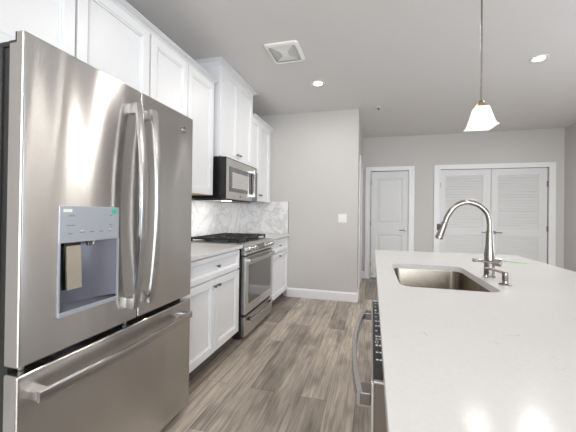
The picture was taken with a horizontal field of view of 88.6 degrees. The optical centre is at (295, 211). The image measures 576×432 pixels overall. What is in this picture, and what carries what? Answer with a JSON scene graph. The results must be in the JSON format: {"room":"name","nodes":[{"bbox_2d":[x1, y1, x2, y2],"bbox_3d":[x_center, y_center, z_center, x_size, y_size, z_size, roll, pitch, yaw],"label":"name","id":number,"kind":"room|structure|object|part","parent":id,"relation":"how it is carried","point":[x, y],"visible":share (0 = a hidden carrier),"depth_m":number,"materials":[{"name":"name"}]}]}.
{"room":"kitchen","nodes":[
{"label":"kitchen","id":0,"kind":"room"},
{"bbox_2d":[160,278,377,431],"bbox_3d":[0.871,1.281,0.955,5.124,0.100,9.549,1,0,15],"label":"floor","id":1,"kind":"structure","parent":0,"point":[292,372],"depth_m":2.19,"materials":[{"name":"brown wood"}]},
{"bbox_2d":[0,30,192,431],"bbox_3d":[-1.065,0.318,1.439,0.811,1.782,0.908,1,0,15],"label":"refrigerator","id":2,"kind":"object","parent":1,"relation":"on","point":[96,171],"visible":1,"depth_m":1.15,"materials":[{"name":"silver metal"}]},
{"bbox_3d":[-0.835,0.587,0.958,0.044,0.028,0.040,1,0,15],"label":"handle mount","id":3,"kind":"part","parent":2,"relation":"part of","materials":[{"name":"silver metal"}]},
{"bbox_3d":[-0.829,-0.039,1.163,0.063,1.066,0.486,1,0,15],"label":"door","id":4,"kind":"part","parent":2,"relation":"part of","materials":[{"name":"silver metal"}]},
{"bbox_3d":[-0.800,0.045,1.156,0.008,0.134,0.252,1,0,15],"label":"control panel","id":5,"kind":"part","parent":2,"relation":"part of","materials":[{"name":"silver metal"}]},
{"bbox_3d":[-0.815,0.123,1.174,0.022,0.019,0.039,1,0,15],"label":"water spout","id":6,"kind":"part","parent":2,"relation":"part of","materials":[{"name":"silver metal"}]},
{"bbox_3d":[-0.787,0.836,1.362,0.063,0.632,0.908,1,0,15],"label":"freezer drawer","id":7,"kind":"part","parent":2,"relation":"part of","materials":[{"name":"silver metal"}]},
{"bbox_3d":[-0.704,0.591,1.325,0.038,0.034,0.815,1,0,15],"label":"drawer handle","id":8,"kind":"part","parent":2,"relation":"part of","materials":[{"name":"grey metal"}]},
{"bbox_3d":[-0.741,0.408,1.332,0.035,0.044,0.030,1,0,15],"label":"handle mount","id":9,"kind":"part","parent":2,"relation":"part of","materials":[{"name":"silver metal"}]},
{"bbox_3d":[-0.729,-0.468,1.338,0.035,0.044,0.030,1,0,15],"label":"handle mount","id":10,"kind":"part","parent":2,"relation":"part of","materials":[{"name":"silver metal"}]},
{"bbox_3d":[-0.699,-0.029,1.326,0.052,0.922,0.036,1,0,15],"label":"door handle","id":11,"kind":"part","parent":2,"relation":"part of","materials":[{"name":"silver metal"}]},
{"bbox_3d":[-0.717,0.409,1.425,0.035,0.044,0.030,1,0,15],"label":"handle mount","id":12,"kind":"part","parent":2,"relation":"part of","materials":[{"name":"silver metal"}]},
{"bbox_3d":[-0.705,-0.467,1.431,0.035,0.044,0.030,1,0,15],"label":"handle mount","id":13,"kind":"part","parent":2,"relation":"part of","materials":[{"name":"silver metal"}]},
{"bbox_3d":[-0.674,-0.028,1.419,0.052,0.922,0.036,1,0,15],"label":"door handle","id":14,"kind":"part","parent":2,"relation":"part of","materials":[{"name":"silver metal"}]},
{"bbox_3d":[-0.715,-0.035,1.605,0.063,1.066,0.418,1,0,15],"label":"door","id":15,"kind":"part","parent":2,"relation":"part of","materials":[{"name":"silver metal"}]},
{"bbox_2d":[182,250,238,380],"bbox_3d":[-0.937,0.775,2.376,0.656,0.883,0.945,1,0,15],"label":"base cabinet","id":16,"kind":"object","parent":1,"relation":"on","point":[213,296],"visible":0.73,"depth_m":2.30,"materials":[{"name":"white wood"}]},
{"bbox_3d":[-0.711,0.815,2.095,0.020,0.575,0.491,1,0,15],"label":"door","id":17,"kind":"part","parent":16,"relation":"part of","materials":[{"name":"white wood"}]},
{"bbox_3d":[-0.708,0.815,2.095,0.014,0.461,0.377,1,0,15],"label":"panel","id":18,"kind":"part","parent":16,"relation":"part of","materials":[{"name":"white wood"}]},
{"bbox_3d":[-0.649,0.432,2.307,0.014,0.100,0.855,1,0,15],"label":"panel","id":19,"kind":"part","parent":16,"relation":"part of","materials":[{"name":"white wood"}]},
{"bbox_3d":[-0.651,0.432,2.307,0.020,0.170,0.925,1,0,15],"label":"drawer","id":20,"kind":"part","parent":16,"relation":"part of","materials":[{"name":"white wood"}]},
{"bbox_2d":[191,243,242,260],"bbox_3d":[-0.930,0.317,2.380,0.644,0.030,0.977,1,0,15],"label":"countertop","id":21,"kind":"structure","parent":16,"relation":"on","point":[198,250],"depth_m":2.46,"materials":[{"name":"white stone"}]},
{"bbox_3d":[-0.594,0.819,2.547,0.020,0.575,0.426,1,0,15],"label":"door","id":22,"kind":"part","parent":16,"relation":"part of","materials":[{"name":"white wood"}]},
{"bbox_3d":[-0.592,0.819,2.546,0.014,0.461,0.312,1,0,15],"label":"panel","id":23,"kind":"part","parent":16,"relation":"part of","materials":[{"name":"white wood"}]},
{"bbox_2d":[191,233,274,339],"bbox_3d":[-0.665,0.740,3.253,0.717,0.970,0.794,1,0,15],"label":"gas range","id":24,"kind":"object","parent":1,"relation":"on","point":[256,254],"visible":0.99,"depth_m":3.01,"materials":[{"name":"silver metal"}]},
{"bbox_2d":[191,233,267,244],"bbox_3d":[-0.703,0.289,3.267,0.625,0.070,0.794,1,0,15],"label":"cooktop","id":25,"kind":"object","parent":24,"relation":"in","point":[221,238],"depth_m":3.06,"materials":[{"name":"metal"}]},
{"bbox_3d":[-0.406,1.099,3.183,0.038,0.187,0.790,1,0,15],"label":"drawer","id":26,"kind":"part","parent":24,"relation":"part of","materials":[{"name":"silver metal"}]},
{"bbox_3d":[-0.399,0.707,3.184,0.042,0.553,0.790,1,0,15],"label":"oven door","id":27,"kind":"part","parent":24,"relation":"part of","materials":[{"name":"silver metal"}]},
{"bbox_3d":[-0.395,0.363,3.186,0.050,0.106,0.790,1,0,15],"label":"control panel","id":28,"kind":"part","parent":24,"relation":"part of","materials":[{"name":"silver metal"}]},
{"bbox_3d":[-0.351,1.044,3.169,0.034,0.026,0.652,1,0,15],"label":"drawer handle","id":29,"kind":"part","parent":24,"relation":"part of","materials":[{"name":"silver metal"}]},
{"bbox_3d":[-0.334,0.474,3.170,0.042,0.036,0.692,1,0,15],"label":"door handle","id":30,"kind":"part","parent":24,"relation":"part of","materials":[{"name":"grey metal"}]},
{"bbox_2d":[270,237,287,305],"bbox_3d":[-0.507,0.790,4.036,0.656,0.883,0.790,1,0,15],"label":"base cabinet","id":31,"kind":"object","parent":1,"relation":"on","point":[280,246],"visible":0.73,"depth_m":4.01,"materials":[{"name":"white wood"}]},
{"bbox_2d":[247,233,288,240],"bbox_3d":[-0.502,0.333,4.034,0.644,0.030,0.786,1,0,15],"label":"countertop","id":32,"kind":"structure","parent":31,"relation":"on","point":[272,236],"depth_m":4.03,"materials":[{"name":"white stone"}]},
{"bbox_3d":[-0.220,0.448,3.964,0.014,0.100,0.706,1,0,15],"label":"panel","id":33,"kind":"part","parent":31,"relation":"part of","materials":[{"name":"white wood"}]},
{"bbox_3d":[-0.225,0.832,3.961,0.014,0.461,0.662,1,0,15],"label":"panel","id":34,"kind":"part","parent":31,"relation":"part of","materials":[{"name":"white wood"}]},
{"bbox_3d":[-0.222,0.448,3.964,0.020,0.170,0.776,1,0,15],"label":"drawer","id":35,"kind":"part","parent":31,"relation":"part of","materials":[{"name":"white wood"}]},
{"bbox_2d":[352,300,386,431],"bbox_3d":[0.507,0.791,0.855,0.682,0.870,0.643,1,0,15],"label":"dishwasher","id":36,"kind":"object","parent":1,"relation":"on","point":[372,394],"visible":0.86,"depth_m":0.69,"materials":[{"name":"silver metal"}]},
{"bbox_3d":[0.207,0.423,0.959,0.042,0.032,0.600,1,0,15],"label":"door handle","id":37,"kind":"part","parent":36,"relation":"part of","materials":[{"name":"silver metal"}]},
{"bbox_3d":[0.162,0.420,0.683,0.026,0.028,0.044,1,0,15],"label":"handle mount","id":38,"kind":"part","parent":36,"relation":"part of","materials":[{"name":"silver metal"}]},
{"bbox_3d":[0.300,0.425,1.218,0.026,0.028,0.040,1,0,15],"label":"handle mount","id":39,"kind":"part","parent":36,"relation":"part of","materials":[{"name":"silver metal"}]},
{"bbox_3d":[0.233,0.742,0.910,0.006,0.762,0.612,1,0,15],"label":"door","id":40,"kind":"part","parent":36,"relation":"part of","materials":[{"name":"silver metal"}]},
{"bbox_3d":[0.255,0.359,0.908,0.044,0.004,0.612,1,0,15],"label":"panel frame","id":41,"kind":"part","parent":36,"relation":"part of","materials":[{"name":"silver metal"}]},
{"bbox_3d":[0.257,0.360,0.906,0.038,0.002,0.590,1,0,15],"label":"control panel","id":42,"kind":"part","parent":36,"relation":"part of","materials":[{"name":"black plastic"}]},
{"bbox_3d":[0.255,0.741,0.904,0.039,0.759,0.609,1,0,15],"label":"door","id":43,"kind":"part","parent":36,"relation":"part of","materials":[{"name":"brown metal"}]},
{"bbox_3d":[0.730,0.790,1.216,0.691,0.883,2.474,1,0,15],"label":"cabinet","id":44,"kind":"object","parent":1,"relation":"on","visible":0},
{"bbox_2d":[375,250,575,431],"bbox_3d":[0.879,0.334,1.181,1.067,0.030,2.534,1,0,15],"label":"countertop","id":45,"kind":"structure","parent":44,"relation":"on","point":[503,358],"depth_m":0.68,"materials":[{"name":"white stone"}]},
{"bbox_2d":[393,268,489,291],"bbox_3d":[0.706,0.447,1.500,0.411,0.198,0.641,1,0,15],"label":"sink","id":46,"kind":"object","parent":45,"relation":"in","point":[438,279],"visible":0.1,"depth_m":1.78,"materials":[{"name":"silver metal"}]},
{"bbox_2d":[435,200,502,277],"bbox_3d":[0.862,0.129,1.476,0.300,0.383,0.072,1,0,15],"label":"faucet","id":47,"kind":"object","parent":45,"relation":"on","point":[489,260],"visible":0.99,"depth_m":1.45,"materials":[{"name":"silver metal"}]},
{"bbox_3d":[0.938,0.243,1.436,0.115,0.024,0.025,1,0,10],"label":"lever","id":48,"kind":"part","parent":47,"relation":"part of","materials":[{"name":"silver metal"}]},
{"bbox_2d":[485,267,511,285],"bbox_3d":[0.904,0.284,1.314,0.049,0.071,0.099,1,0,-34],"label":"soap dispenser","id":49,"kind":"object","parent":45,"relation":"on","point":[505,275],"visible":1,"depth_m":1.29,"materials":[{"name":"silver metal"}]},
{"bbox_3d":[0.891,0.262,1.319,0.078,0.026,0.013,0,0,42],"label":"spout","id":50,"kind":"part","parent":49,"relation":"part of","materials":[{"name":"silver metal"}]},
{"bbox_2d":[259,109,358,295],"bbox_3d":[0.088,-0.104,4.362,1.629,2.690,0.120,1,0,15],"label":"wall","id":51,"kind":"structure","parent":0,"point":[314,166],"depth_m":4.24,"materials":[{"name":"paint"}]},
{"bbox_2d":[249,201,288,233],"bbox_3d":[-0.412,0.080,4.423,0.634,0.480,0.010,1,0,15],"label":"backsplash","id":52,"kind":"structure","parent":51,"relation":"attached to","point":[264,217],"depth_m":4.42,"materials":[{"name":"stone"}]},
{"bbox_2d":[286,287,357,302],"bbox_3d":[0.362,1.179,4.209,1.025,0.130,0.016,1,0,15],"label":"baseboard","id":53,"kind":"structure","parent":51,"relation":"attached to","point":[290,292],"depth_m":4.20,"materials":[{"name":"white wood"}]},
{"bbox_2d":[338,214,346,222],"bbox_3d":[0.656,0.086,4.146,0.118,0.122,0.010,1,0,15],"label":"light switch","id":54,"kind":"object","parent":51,"relation":"attached to","point":[342,218],"visible":1,"depth_m":4.14,"materials":[{"name":"white plastic"}]},
{"bbox_2d":[125,0,575,137],"bbox_3d":[0.908,-1.508,0.972,5.124,0.100,9.549,1,0,15],"label":"ceiling","id":55,"kind":"structure","parent":0,"point":[418,61],"depth_m":2.71,"materials":[{"name":"paint"}]},
{"bbox_2d":[264,40,304,63],"bbox_3d":[-0.096,-1.451,2.703,0.310,0.020,0.340,1,0,15],"label":"ceiling vent","id":56,"kind":"object","parent":55,"relation":"in","point":[285,50],"visible":1,"depth_m":2.67,"materials":[{"name":"plastic"}]},
{"bbox_2d":[311,80,324,86],"bbox_3d":[0.251,-1.450,3.335,0.152,0.006,0.152,1,0,15],"label":"recessed light","id":57,"kind":"object","parent":55,"relation":"in","point":[317,83],"visible":1,"depth_m":3.33,"materials":[{"name":"white plastic"}]},
{"bbox_2d":[464,0,498,130],"bbox_3d":[0.963,-0.945,1.528,0.130,1.019,0.130,1,0,15],"label":"pendant light","id":58,"kind":"object","parent":55,"relation":"hanging from","point":[482,118],"visible":1,"depth_m":1.51,"materials":[{"name":"white glass"}]},
{"bbox_3d":[0.963,-0.994,1.528,0.009,0.860,0.009,1,0,15],"label":"stem","id":59,"kind":"part","parent":58,"relation":"part of","materials":[{"name":"silver metal"}]},
{"bbox_3d":[0.957,-0.488,1.526,0.130,0.106,0.130,1,0,15],"label":"lamp shade","id":60,"kind":"part","parent":58,"relation":"part of","materials":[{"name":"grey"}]},
{"bbox_2d":[529,54,549,62],"bbox_3d":[2.265,-1.427,2.748,0.152,0.006,0.152,1,0,15],"label":"recessed light","id":61,"kind":"object","parent":55,"relation":"in","point":[538,58],"visible":1,"depth_m":2.74,"materials":[{"name":"white plastic"}]},
{"bbox_2d":[357,114,362,288],"bbox_3d":[1.022,-0.088,4.960,0.120,2.690,1.505,1,0,15],"label":"wall","id":62,"kind":"structure","parent":0,"point":[360,130],"depth_m":4.40,"materials":[{"name":"paint"}]},
{"bbox_2d":[358,155,362,286],"bbox_3d":[1.083,0.198,4.934,0.018,2.120,0.980,1,0,15],"label":"door","id":63,"kind":"structure","parent":62,"relation":"in","point":[360,159],"depth_m":4.86,"materials":[{"name":"paint"}]},
{"bbox_2d":[361,128,564,277],"bbox_3d":[2.859,-0.062,5.323,3.495,2.690,0.120,1,0,15],"label":"wall","id":64,"kind":"structure","parent":0,"point":[423,152],"depth_m":5.28,"materials":[{"name":"paint"}]},
{"bbox_2d":[364,166,414,278],"bbox_3d":[1.752,0.208,5.542,0.877,2.125,0.097,1,0,15],"label":"door","id":65,"kind":"structure","parent":64,"relation":"in","point":[391,223],"depth_m":5.56,"materials":[{"name":"paint"}]},
{"bbox_3d":[1.761,0.738,5.564,0.455,0.625,0.030,1,0,15],"label":"panel","id":66,"kind":"part","parent":65,"relation":"part of","materials":[{"name":"paint"}]},
{"bbox_3d":[1.774,-0.209,5.569,0.455,0.850,0.030,1,0,15],"label":"panel","id":67,"kind":"part","parent":65,"relation":"part of","materials":[{"name":"paint"}]},
{"bbox_2d":[433,162,555,265],"bbox_3d":[3.398,0.224,5.116,1.857,2.130,0.096,1,0,15],"label":"door","id":68,"kind":"structure","parent":64,"relation":"in","point":[465,232],"depth_m":5.22,"materials":[{"name":"paint"}]},
{"bbox_3d":[2.991,-0.187,5.257,0.600,0.924,0.031,1,0,15],"label":"louver panel","id":69,"kind":"part","parent":68,"relation":"part of","materials":[{"name":"paint"}]},
{"bbox_3d":[2.979,0.740,5.251,0.600,0.669,0.031,1,0,15],"label":"louver panel","id":70,"kind":"part","parent":68,"relation":"part of","materials":[{"name":"paint"}]},
{"bbox_2d":[491,168,548,263],"bbox_3d":[3.800,0.264,5.012,0.843,2.020,0.096,1,0,15],"label":"door","id":71,"kind":"structure","parent":68,"relation":"attached to","point":[518,195],"depth_m":5.03,"materials":[{"name":"paint"}]},
{"bbox_3d":[3.780,0.749,5.044,0.605,0.669,0.031,1,0,15],"label":"louver panel","id":72,"kind":"part","parent":71,"relation":"part of","materials":[{"name":"paint"}]},
{"bbox_3d":[3.792,-0.178,5.049,0.605,0.924,0.031,1,0,15],"label":"louver panel","id":73,"kind":"part","parent":71,"relation":"part of","materials":[{"name":"paint"}]},
{"bbox_2d":[564,123,575,271],"bbox_3d":[3.311,-0.086,0.336,0.120,2.690,9.309,1,0,15],"label":"wall","id":74,"kind":"structure","parent":0,"point":[570,131],"depth_m":4.71,"materials":[{"name":"paint"}]},
{"bbox_3d":[-1.736,-0.149,0.804,0.120,2.690,7.924,1,0,15],"label":"wall","id":75,"kind":"structure","parent":0,"visible":0},
{"bbox_2d":[0,0,155,95],"bbox_3d":[-1.270,-0.958,1.523,0.400,0.588,1.060,1,0,15],"label":"upper cabinet","id":76,"kind":"object","parent":75,"relation":"attached to","point":[112,37],"visible":0.42,"depth_m":1.61,"materials":[{"name":"white wood"}]},
{"bbox_3d":[-1.181,-0.946,1.268,0.014,0.431,0.353,1,0,15],"label":"panel","id":77,"kind":"part","parent":76,"relation":"part of","materials":[{"name":"white wood"}]},
{"bbox_3d":[-1.183,-0.946,1.269,0.020,0.545,0.467,1,0,15],"label":"door","id":78,"kind":"part","parent":76,"relation":"part of","materials":[{"name":"white wood"}]},
{"bbox_3d":[-1.059,-0.942,1.750,0.020,0.545,0.500,1,0,15],"label":"door","id":79,"kind":"part","parent":76,"relation":"part of","materials":[{"name":"white wood"}]},
{"bbox_3d":[-1.056,-0.942,1.749,0.014,0.431,0.386,1,0,15],"label":"panel","id":80,"kind":"part","parent":76,"relation":"part of","materials":[{"name":"white wood"}]},
{"bbox_3d":[-1.266,-1.234,1.525,0.400,0.034,1.060,1,0,15],"label":"crown molding","id":81,"kind":"part","parent":76,"relation":"part of","materials":[{"name":"white wood"}]},
{"bbox_2d":[149,28,218,194],"bbox_3d":[-1.036,-0.703,2.439,0.400,1.080,0.834,1,0,15],"label":"upper cabinet","id":82,"kind":"object","parent":75,"relation":"attached to","point":[177,81],"visible":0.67,"depth_m":2.43,"materials":[{"name":"white wood"}]},
{"bbox_3d":[-0.944,-0.688,2.204,0.020,1.045,0.410,1,0,15],"label":"door","id":83,"kind":"part","parent":82,"relation":"part of","materials":[{"name":"white wood"}]},
{"bbox_3d":[-0.942,-0.688,2.204,0.014,0.931,0.296,1,0,15],"label":"panel","id":84,"kind":"part","parent":82,"relation":"part of","materials":[{"name":"white wood"}]},
{"bbox_3d":[-0.865,-1.224,2.400,0.062,0.034,0.834,1,0,15],"label":"crown molding","id":85,"kind":"part","parent":82,"relation":"part of","materials":[{"name":"white wood"}]},
{"bbox_3d":[-0.840,-0.684,2.605,0.020,1.045,0.403,1,0,15],"label":"door","id":86,"kind":"part","parent":82,"relation":"part of","materials":[{"name":"white wood"}]},
{"bbox_3d":[-0.838,-0.684,2.605,0.014,0.931,0.289,1,0,15],"label":"panel","id":87,"kind":"part","parent":82,"relation":"part of","materials":[{"name":"white wood"}]},
{"bbox_2d":[191,200,248,239],"bbox_3d":[-1.039,0.088,3.251,0.008,0.434,2.576,1,0,15],"label":"backsplash","id":88,"kind":"structure","parent":75,"relation":"attached to","point":[207,217],"depth_m":3.60,"materials":[{"name":"stone"}]},
{"bbox_2d":[194,57,257,166],"bbox_3d":[-0.797,-1.002,3.273,0.438,0.926,0.910,1,0,15],"label":"upper cabinet","id":89,"kind":"object","parent":75,"relation":"attached to","point":[233,96],"visible":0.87,"depth_m":3.07,"materials":[{"name":"white wood"}]},
{"bbox_2d":[192,156,257,202],"bbox_3d":[-0.768,-0.323,3.259,0.514,0.421,0.782,1,0,15],"label":"microwave","id":90,"kind":"object","parent":89,"relation":"attached to","point":[234,181],"visible":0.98,"depth_m":2.96,"materials":[{"name":"silver metal"}]},
{"bbox_3d":[-0.587,-0.323,3.127,0.006,0.393,0.617,1,0,15],"label":"door","id":91,"kind":"part","parent":90,"relation":"part of","materials":[{"name":"silver metal"}]},
{"bbox_3d":[-0.475,-0.322,3.405,0.020,0.300,0.024,1,0,15],"label":"door handle","id":92,"kind":"part","parent":90,"relation":"part of","materials":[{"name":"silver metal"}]},
{"bbox_3d":[-0.489,-0.298,3.507,0.006,0.342,0.162,1,0,15],"label":"control panel","id":93,"kind":"part","parent":90,"relation":"part of","materials":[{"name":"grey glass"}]},
{"bbox_3d":[-0.791,-1.444,3.276,0.438,0.042,0.910,1,0,15],"label":"crown molding","id":94,"kind":"part","parent":89,"relation":"part of","materials":[{"name":"white wood"}]},
{"bbox_3d":[-0.683,-0.981,3.039,0.020,0.872,0.369,1,0,15],"label":"door","id":95,"kind":"part","parent":89,"relation":"part of","materials":[{"name":"white wood"}]},
{"bbox_3d":[-0.681,-0.981,3.038,0.014,0.758,0.255,1,0,15],"label":"panel","id":96,"kind":"part","parent":89,"relation":"part of","materials":[{"name":"white wood"}]},
{"bbox_3d":[-0.586,-0.977,3.414,0.020,0.872,0.388,1,0,15],"label":"door","id":97,"kind":"part","parent":89,"relation":"part of","materials":[{"name":"white wood"}]},
{"bbox_3d":[-0.584,-0.977,3.413,0.014,0.758,0.274,1,0,15],"label":"panel","id":98,"kind":"part","parent":89,"relation":"part of","materials":[{"name":"white wood"}]},
{"bbox_2d":[252,113,274,202],"bbox_3d":[-0.615,-0.686,4.065,0.400,1.083,0.816,1,0,15],"label":"upper cabinet","id":99,"kind":"object","parent":75,"relation":"attached to","point":[261,131],"visible":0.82,"depth_m":4.06,"materials":[{"name":"white wood"}]},
{"bbox_3d":[-0.529,-0.670,3.797,0.014,0.936,0.211,1,0,15],"label":"panel","id":100,"kind":"part","parent":99,"relation":"part of","materials":[{"name":"white wood"}]},
{"bbox_3d":[-0.531,-0.670,3.798,0.020,1.050,0.325,1,0,15],"label":"door","id":101,"kind":"part","parent":99,"relation":"part of","materials":[{"name":"white wood"}]},
{"bbox_3d":[-0.438,-1.208,4.051,0.062,0.034,0.764,1,0,15],"label":"crown molding","id":102,"kind":"part","parent":99,"relation":"part of","materials":[{"name":"white wood"}]},
{"bbox_3d":[-0.439,-0.667,4.155,0.020,1.050,0.397,1,0,15],"label":"door","id":103,"kind":"part","parent":99,"relation":"part of","materials":[{"name":"white wood"}]},
{"bbox_3d":[-0.437,-0.667,4.155,0.014,0.936,0.283,1,0,15],"label":"panel","id":104,"kind":"part","parent":99,"relation":"part of","materials":[{"name":"white wood"}]}
]}

